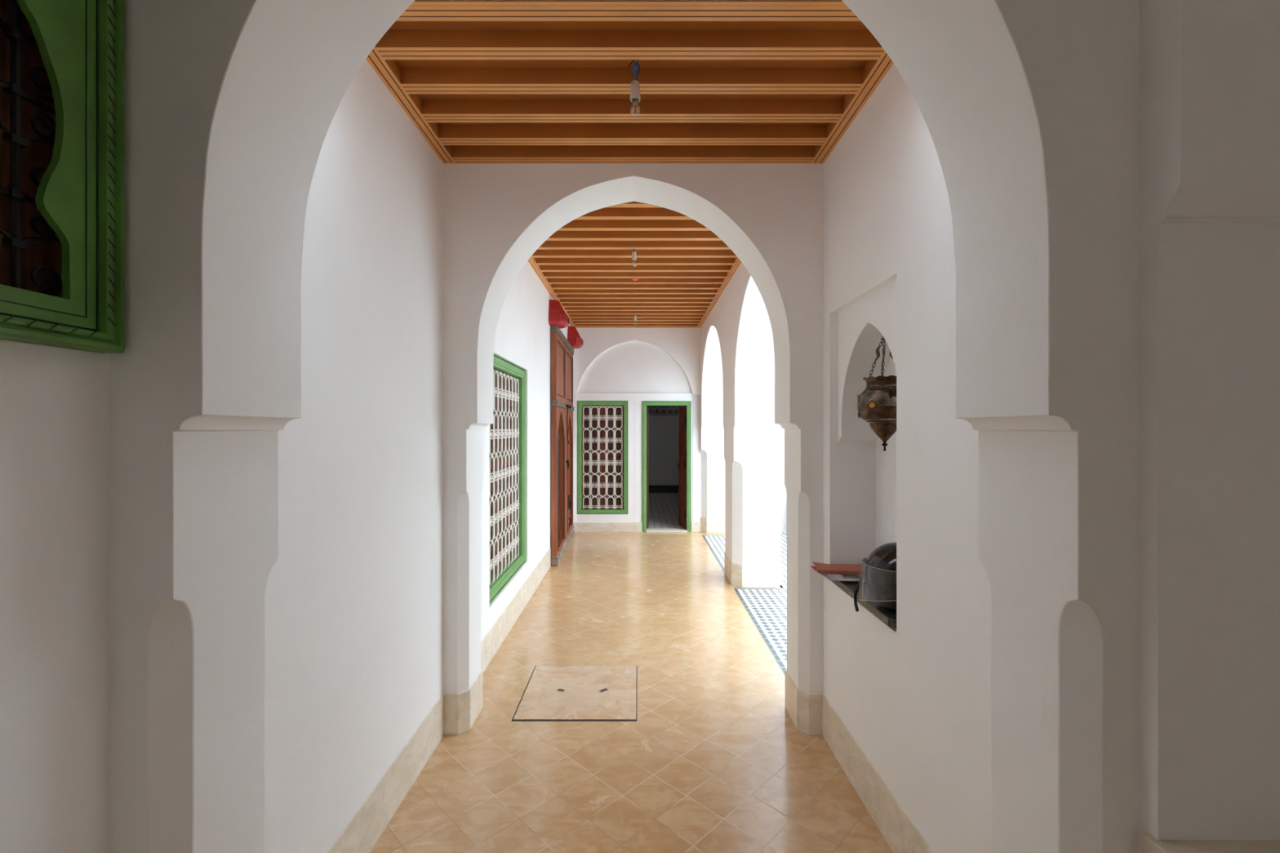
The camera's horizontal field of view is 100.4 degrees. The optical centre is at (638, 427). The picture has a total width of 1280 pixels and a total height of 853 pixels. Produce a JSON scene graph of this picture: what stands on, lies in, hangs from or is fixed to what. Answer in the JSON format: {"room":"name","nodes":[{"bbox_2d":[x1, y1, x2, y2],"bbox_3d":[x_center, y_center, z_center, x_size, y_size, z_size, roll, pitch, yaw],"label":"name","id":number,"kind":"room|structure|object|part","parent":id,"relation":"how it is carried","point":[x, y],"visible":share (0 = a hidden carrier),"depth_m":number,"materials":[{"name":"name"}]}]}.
{"room":"arched corridor","nodes":[
{"label":"arched corridor","id":0,"kind":"room"},
{"bbox_2d":[0,58,570,852],"bbox_3d":[-1.103,-0.100,2.285,0.300,3.400,11.370,0,0,0],"label":"wall","id":1,"kind":"structure","parent":0,"point":[354,593],"depth_m":1.66,"materials":[{"name":"white paint"}]},
{"bbox_2d":[0,0,124,353],"bbox_3d":[-0.984,-0.692,0.326,0.143,1.117,1.251,0,0,0],"label":"window","id":2,"kind":"structure","parent":1,"relation":"in","point":[62,62],"depth_m":0.89,"materials":[{"name":"green paint"}]},
{"bbox_2d":[0,0,62,297],"bbox_3d":[-1.038,-0.679,0.330,0.034,1.082,1.240,0,0,0],"label":"shutter","id":3,"kind":"object","parent":2,"relation":"attached to","point":[37,154],"depth_m":0.89,"materials":[{"name":"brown wood"}]},
{"bbox_2d":[0,0,62,296],"bbox_3d":[-0.962,-0.625,0.318,0.015,0.951,1.166,0,0,0],"label":"grille","id":4,"kind":"object","parent":2,"relation":"attached to","point":[12,33],"depth_m":0.82,"materials":[{"name":"black metal"}]},
{"bbox_2d":[327,693,444,852],"bbox_3d":[-0.950,1.400,1.927,0.007,0.200,1.359,0,0,0],"label":"baseboard","id":5,"kind":"structure","parent":1,"relation":"attached to","point":[362,832],"depth_m":2.04,"materials":[{"name":"beige stone"}]},
{"bbox_2d":[489,354,525,603],"bbox_3d":[-1.036,0.329,4.008,0.130,1.653,1.175,0,0,0],"label":"window","id":6,"kind":"structure","parent":1,"relation":"in","point":[507,431],"depth_m":4.15,"materials":[{"name":"green paint"}]},
{"bbox_3d":[-1.092,0.329,3.748,0.014,1.507,0.414,0,0,0],"label":"panel","id":7,"kind":"part","parent":6,"relation":"part of","materials":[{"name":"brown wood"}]},
{"bbox_2d":[490,374,495,575],"bbox_3d":[-1.086,0.329,3.748,0.030,1.517,0.520,0,0,0],"label":"shutter","id":8,"kind":"object","parent":6,"relation":"attached to","point":[495,375],"depth_m":3.96,"materials":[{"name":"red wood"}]},
{"bbox_3d":[-1.092,0.329,4.267,0.014,1.507,0.414,0,0,0],"label":"panel","id":9,"kind":"part","parent":6,"relation":"part of","materials":[{"name":"white metal"}]},
{"bbox_2d":[495,373,511,570],"bbox_3d":[-1.086,0.329,4.267,0.030,1.517,0.520,0,0,0],"label":"shutter","id":10,"kind":"object","parent":6,"relation":"attached to","point":[495,374],"depth_m":4.19,"materials":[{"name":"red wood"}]},
{"bbox_2d":[480,547,551,672],"bbox_3d":[-0.950,1.400,4.335,0.007,0.200,2.870,0,0,0],"label":"baseboard","id":11,"kind":"structure","parent":1,"relation":"attached to","point":[493,640],"depth_m":3.98,"materials":[{"name":"beige stone"}]},
{"bbox_2d":[548,299,568,328],"bbox_3d":[-0.858,-1.239,5.820,0.191,0.268,0.306,0,0,0],"label":"bracket","id":12,"kind":"object","parent":1,"relation":"attached to","point":[557,317],"visible":0.99,"depth_m":5.70,"materials":[{"name":"red paint"}]},
{"bbox_2d":[548,299,565,314],"bbox_3d":[-0.865,-1.293,5.820,0.175,0.160,0.287,0,0,0],"label":"hood","id":13,"kind":"object","parent":12,"relation":"attached to","point":[555,306],"depth_m":5.70,"materials":[{"name":"red paint"}]},
{"bbox_2d":[551,325,574,566],"bbox_3d":[-0.910,0.195,6.662,0.104,2.610,1.796,0,0,-1],"label":"door","id":14,"kind":"structure","parent":1,"relation":"in","point":[562,351],"depth_m":6.44,"materials":[{"name":"brown wood"}]},
{"bbox_3d":[-0.918,-1.073,6.210,0.068,0.074,0.886,0,0,-1],"label":"rail","id":15,"kind":"part","parent":14,"relation":"part of","materials":[{"name":"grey wood"}]},
{"bbox_3d":[-0.916,-0.268,6.210,0.068,0.065,0.886,0,0,-1],"label":"rail","id":16,"kind":"part","parent":14,"relation":"part of","materials":[{"name":"grey wood"}]},
{"bbox_3d":[-0.914,1.445,6.209,0.072,0.110,0.891,0,0,-1],"label":"rail","id":17,"kind":"part","parent":14,"relation":"part of","materials":[{"name":"brown wood"}]},
{"bbox_3d":[-0.925,-0.665,6.222,0.030,0.608,0.761,0,0,-1],"label":"panel","id":18,"kind":"part","parent":14,"relation":"part of","materials":[{"name":"brown wood"}]},
{"bbox_3d":[-0.901,-0.665,6.222,0.010,0.608,0.763,0,0,-1],"label":"panel moulding","id":19,"kind":"part","parent":14,"relation":"part of","materials":[{"name":"brown wood"}]},
{"bbox_3d":[-0.942,-0.665,7.118,0.030,0.608,0.778,0,0,-1],"label":"panel","id":20,"kind":"part","parent":14,"relation":"part of","materials":[{"name":"brown wood"}]},
{"bbox_3d":[-0.935,-1.073,7.107,0.068,0.074,0.903,0,0,-1],"label":"rail","id":21,"kind":"part","parent":14,"relation":"part of","materials":[{"name":"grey wood"}]},
{"bbox_3d":[-0.918,-0.665,7.119,0.010,0.608,0.780,0,0,-1],"label":"panel moulding","id":22,"kind":"part","parent":14,"relation":"part of","materials":[{"name":"brown wood"}]},
{"bbox_3d":[-0.900,1.072,6.925,0.072,0.384,0.186,0,0,-1],"label":"lock plate","id":23,"kind":"part","parent":14,"relation":"part of","materials":[{"name":"black metal"}]},
{"bbox_3d":[-0.933,-0.268,7.107,0.068,0.065,0.903,0,0,-1],"label":"rail","id":24,"kind":"part","parent":14,"relation":"part of","materials":[{"name":"grey wood"}]},
{"bbox_3d":[-0.931,1.445,7.106,0.072,0.110,0.908,0,0,-1],"label":"rail","id":25,"kind":"part","parent":14,"relation":"part of","materials":[{"name":"brown wood"}]},
{"bbox_2d":[567,326,582,348],"bbox_3d":[-0.858,-1.239,7.310,0.191,0.268,0.306,0,0,0],"label":"bracket","id":26,"kind":"object","parent":1,"relation":"attached to","point":[574,338],"visible":0.98,"depth_m":7.19,"materials":[{"name":"red paint"}]},
{"bbox_2d":[567,326,581,337],"bbox_3d":[-0.865,-1.293,7.310,0.175,0.160,0.287,0,0,0],"label":"hood","id":27,"kind":"object","parent":26,"relation":"attached to","point":[572,332],"depth_m":7.19,"materials":[{"name":"red paint"}]},
{"bbox_2d":[110,0,1139,852],"bbox_3d":[-0.025,-0.150,1.105,2.337,3.300,0.285,0,0,0],"label":"wall","id":28,"kind":"structure","parent":0,"point":[1029,109],"depth_m":0.99,"materials":[{"name":"white paint"}]},
{"bbox_2d":[366,0,893,163],"bbox_3d":[0.066,-1.371,1.952,2.277,0.160,1.409,0,0,0],"label":"ceiling","id":29,"kind":"structure","parent":0,"point":[481,81],"depth_m":2.00,"materials":[{"name":"wood"}]},
{"bbox_2d":[628,59,639,116],"bbox_3d":[-0.011,-1.245,1.945,0.041,0.214,0.041,0,0,-43],"label":"pendant bulb","id":30,"kind":"object","parent":29,"relation":"hanging from","point":[634,86],"visible":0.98,"depth_m":1.94,"materials":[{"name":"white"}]},
{"bbox_2d":[630,80,639,102],"bbox_3d":[-0.011,-1.228,1.945,0.038,0.069,0.038,0,0,0],"label":"socket","id":31,"kind":"object","parent":30,"relation":"attached to","point":[634,86],"depth_m":1.93,"materials":[{"name":"white"}]},
{"bbox_2d":[369,532,892,852],"bbox_3d":[2.898,1.558,2.145,8.203,0.123,11.090,0,0,0],"label":"floor","id":32,"kind":"structure","parent":0,"point":[713,759],"depth_m":2.53,"materials":[{"name":"tile"}]},
{"bbox_2d":[511,665,637,721],"bbox_3d":[-0.327,1.498,3.042,0.642,0.004,0.636,0,0,0],"label":"floor hatch","id":33,"kind":"object","parent":32,"relation":"on","point":[552,693],"visible":1,"depth_m":2.98,"materials":[{"name":"brown stone"}]},
{"bbox_2d":[443,162,822,693],"bbox_3d":[-0.025,-0.150,2.753,2.337,3.300,0.294,0,0,0],"label":"wall","id":34,"kind":"structure","parent":0,"point":[496,216],"depth_m":2.61,"materials":[{"name":"white paint"}]},
{"bbox_2d":[442,669,483,735],"bbox_3d":[-1.013,1.400,2.753,0.360,0.200,0.308,0,0,0],"label":"baseboard","id":35,"kind":"structure","parent":34,"relation":"attached to","point":[461,710],"depth_m":2.62,"materials":[{"name":"beige stone"}]},
{"bbox_2d":[785,669,823,735],"bbox_3d":[0.966,1.400,2.753,0.357,0.200,0.308,0,0,0],"label":"baseboard","id":36,"kind":"structure","parent":34,"relation":"attached to","point":[804,708],"depth_m":2.62,"materials":[{"name":"beige stone"}]},
{"bbox_2d":[527,200,741,328],"bbox_3d":[0.064,-1.516,5.285,2.274,0.160,4.870,0,0,0],"label":"ceiling","id":37,"kind":"structure","parent":0,"point":[682,268],"depth_m":4.86,"materials":[{"name":"wood"}]},
{"bbox_2d":[631,248,636,266],"bbox_3d":[-0.033,-1.394,4.285,0.041,0.206,0.041,0,0,0],"label":"pendant bulb","id":38,"kind":"object","parent":37,"relation":"hanging from","point":[633,253],"visible":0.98,"depth_m":4.27,"materials":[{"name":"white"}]},
{"bbox_2d":[631,251,636,260],"bbox_3d":[-0.033,-1.381,4.285,0.038,0.069,0.038,0,0,0],"label":"socket","id":39,"kind":"object","parent":38,"relation":"attached to","point":[633,254],"depth_m":4.27,"materials":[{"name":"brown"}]},
{"bbox_2d":[646,405,685,485],"bbox_3d":[0.600,0.029,10.061,4.120,2.942,4.362,0,0,0],"label":"wall","id":40,"kind":"structure","parent":0,"point":[664,428],"depth_m":12.20,"materials":[{"name":"white paint"}]},
{"bbox_2d":[648,485,679,493],"bbox_3d":[0.600,1.404,12.190,4.000,0.168,0.020,0,0,0],"label":"baseboard","id":41,"kind":"structure","parent":40,"relation":"attached to","point":[652,489],"depth_m":12.18,"materials":[{"name":"grey tile"}]},
{"bbox_2d":[648,406,679,414],"bbox_3d":[0.700,-0.388,12.182,3.400,0.195,0.035,0,0,0],"label":"frieze","id":42,"kind":"object","parent":40,"relation":"attached to","point":[650,410],"visible":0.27,"depth_m":12.17,"materials":[{"name":"grey paint"}]},
{"bbox_2d":[700,517,724,533],"bbox_3d":[1.127,1.395,7.779,0.479,0.210,0.382,0,0,0],"label":"baseboard","id":43,"kind":"structure","parent":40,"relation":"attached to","point":[707,525],"depth_m":7.59,"materials":[{"name":"beige stone"}]},
{"bbox_2d":[646,493,685,528],"bbox_3d":[0.600,1.554,10.010,4.100,0.132,4.580,0,0,0],"label":"floor","id":44,"kind":"structure","parent":0,"point":[664,508],"depth_m":9.48,"materials":[{"name":"tile"}]},
{"bbox_2d":[573,328,786,532],"bbox_3d":[2.873,-0.400,7.780,8.253,4.000,0.220,0,0,0],"label":"wall","id":45,"kind":"structure","parent":0,"point":[611,364],"depth_m":7.68,"materials":[{"name":"white paint"}]},
{"bbox_2d":[577,400,627,514],"bbox_3d":[-0.516,0.430,7.747,0.738,1.638,0.130,0,0,0],"label":"window","id":46,"kind":"structure","parent":45,"relation":"in","point":[602,425],"depth_m":7.78,"materials":[{"name":"green paint"}]},
{"bbox_3d":[-0.673,0.430,7.803,0.209,1.520,0.014,0,0,0],"label":"panel","id":47,"kind":"part","parent":46,"relation":"part of","materials":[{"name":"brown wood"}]},
{"bbox_2d":[582,405,603,508],"bbox_3d":[-0.673,0.430,7.797,0.315,1.530,0.030,0,0,0],"label":"shutter","id":48,"kind":"object","parent":46,"relation":"attached to","point":[586,411],"depth_m":7.80,"materials":[{"name":"red wood"}]},
{"bbox_2d":[603,405,623,508],"bbox_3d":[-0.358,0.430,7.797,0.315,1.530,0.030,0,0,0],"label":"shutter","id":49,"kind":"object","parent":46,"relation":"attached to","point":[618,411],"depth_m":7.80,"materials":[{"name":"red wood"}]},
{"bbox_3d":[-0.358,0.430,7.803,0.209,1.520,0.014,0,0,0],"label":"panel","id":50,"kind":"part","parent":46,"relation":"part of","materials":[{"name":"brown wood"}]},
{"bbox_2d":[573,522,642,532],"bbox_3d":[-0.449,1.431,7.672,1.008,0.137,0.018,0,0,0],"label":"baseboard","id":51,"kind":"structure","parent":45,"relation":"attached to","point":[579,526],"depth_m":7.66,"materials":[{"name":"beige stone"}]},
{"bbox_2d":[634,393,635,522],"bbox_3d":[-0.052,0.432,7.679,0.003,1.855,0.002,0,0,0],"label":"joint","id":52,"kind":"object","parent":45,"relation":"attached to","point":[634,393],"visible":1,"depth_m":7.68,"materials":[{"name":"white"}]},
{"bbox_2d":[642,400,691,532],"bbox_3d":[0.409,0.558,7.848,0.704,1.883,0.415,0,0,0],"label":"door","id":53,"kind":"structure","parent":45,"relation":"in","point":[684,464],"depth_m":7.67,"materials":[{"name":"green paint"}]},
{"bbox_2d":[691,522,700,532],"bbox_3d":[0.829,1.431,7.672,0.132,0.137,0.018,0,0,0],"label":"baseboard","id":54,"kind":"structure","parent":45,"relation":"attached to","point":[695,526],"depth_m":7.66,"materials":[{"name":"beige stone"}]},
{"bbox_2d":[700,0,1279,852],"bbox_3d":[1.272,-0.100,3.410,0.755,3.400,9.120,0,0,0],"label":"wall","id":55,"kind":"structure","parent":0,"point":[1210,69],"depth_m":0.96,"materials":[{"name":"white paint"}]},
{"bbox_2d":[724,552,782,587],"bbox_3d":[1.127,1.395,5.289,0.479,0.210,0.586,0,0,0],"label":"baseboard","id":56,"kind":"structure","parent":55,"relation":"attached to","point":[739,575],"depth_m":5.00,"materials":[{"name":"beige stone"}]},
{"bbox_2d":[831,581,896,627],"bbox_3d":[1.001,0.690,2.195,0.230,0.030,0.641,0,0,0],"label":"shelf","id":57,"kind":"object","parent":55,"relation":"attached to","point":[887,615],"visible":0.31,"depth_m":2.08,"materials":[{"name":"stone"}]},
{"bbox_2d":[819,573,835,581],"bbox_3d":[0.962,0.671,2.425,0.250,0.006,0.170,0,0,-2],"label":"paper sheet","id":58,"kind":"object","parent":57,"relation":"on","point":[826,576],"visible":0.19,"depth_m":2.39,"materials":[{"name":"white paper"}]},
{"bbox_2d":[824,573,866,582],"bbox_3d":[0.975,0.667,2.405,0.250,0.006,0.175,0,0,0],"label":"paper sheet","id":59,"kind":"object","parent":58,"relation":"on","point":[831,577],"visible":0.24,"depth_m":2.36,"materials":[{"name":"white paper"}]},
{"bbox_2d":[827,573,866,581],"bbox_3d":[0.985,0.663,2.395,0.240,0.005,0.165,0,0,-3],"label":"paper sheet","id":60,"kind":"object","parent":59,"relation":"on","point":[836,575],"visible":0.23,"depth_m":2.35,"materials":[{"name":"white paper"}]},
{"bbox_2d":[810,561,864,573],"bbox_3d":[0.938,0.645,2.455,0.267,0.026,0.101,0,0,3],"label":"folder","id":61,"kind":"object","parent":60,"relation":"on","point":[819,567],"visible":0.86,"depth_m":2.44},
{"bbox_2d":[840,573,859,577],"bbox_3d":[0.940,0.656,2.366,0.070,0.008,0.036,0,0,4],"label":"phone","id":62,"kind":"object","parent":60,"relation":"on","point":[851,575],"visible":1,"depth_m":2.35,"materials":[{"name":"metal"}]},
{"bbox_2d":[853,542,896,611],"bbox_3d":[0.971,0.570,1.994,0.285,0.273,0.283,0,0,0],"label":"helmet","id":63,"kind":"object","parent":57,"relation":"on","point":[880,566],"visible":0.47,"depth_m":1.96,"materials":[{"name":"black"}]},
{"bbox_2d":[857,336,896,451],"bbox_3d":[1.013,-0.173,2.194,0.210,0.538,0.214,0,0,0],"label":"hanging lantern","id":64,"kind":"object","parent":55,"relation":"hanging from","point":[884,429],"visible":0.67,"depth_m":2.15,"materials":[{"name":"gold metal"}]},
{"bbox_3d":[0.965,-0.242,2.194,0.031,0.082,0.010,0,0,0],"label":"chain","id":65,"kind":"part","parent":64,"relation":"part of","materials":[{"name":"black metal"}]},
{"bbox_3d":[0.987,-0.242,2.152,0.012,0.082,0.033,0,0,33],"label":"chain","id":66,"kind":"part","parent":64,"relation":"part of","materials":[{"name":"black metal"}]},
{"bbox_2d":[822,694,933,852],"bbox_3d":[0.900,1.400,1.927,0.007,0.200,1.359,0,0,0],"label":"baseboard","id":67,"kind":"structure","parent":55,"relation":"attached to","point":[896,828],"depth_m":2.05,"materials":[{"name":"beige stone"}]},
{"bbox_2d":[1141,832,1279,852],"bbox_3d":[1.096,0.742,0.268,0.408,0.047,1.360,0,0,0],"label":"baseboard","id":68,"kind":"structure","parent":55,"relation":"attached to","point":[1149,844],"depth_m":0.92,"materials":[{"name":"beige stone"}]}
]}

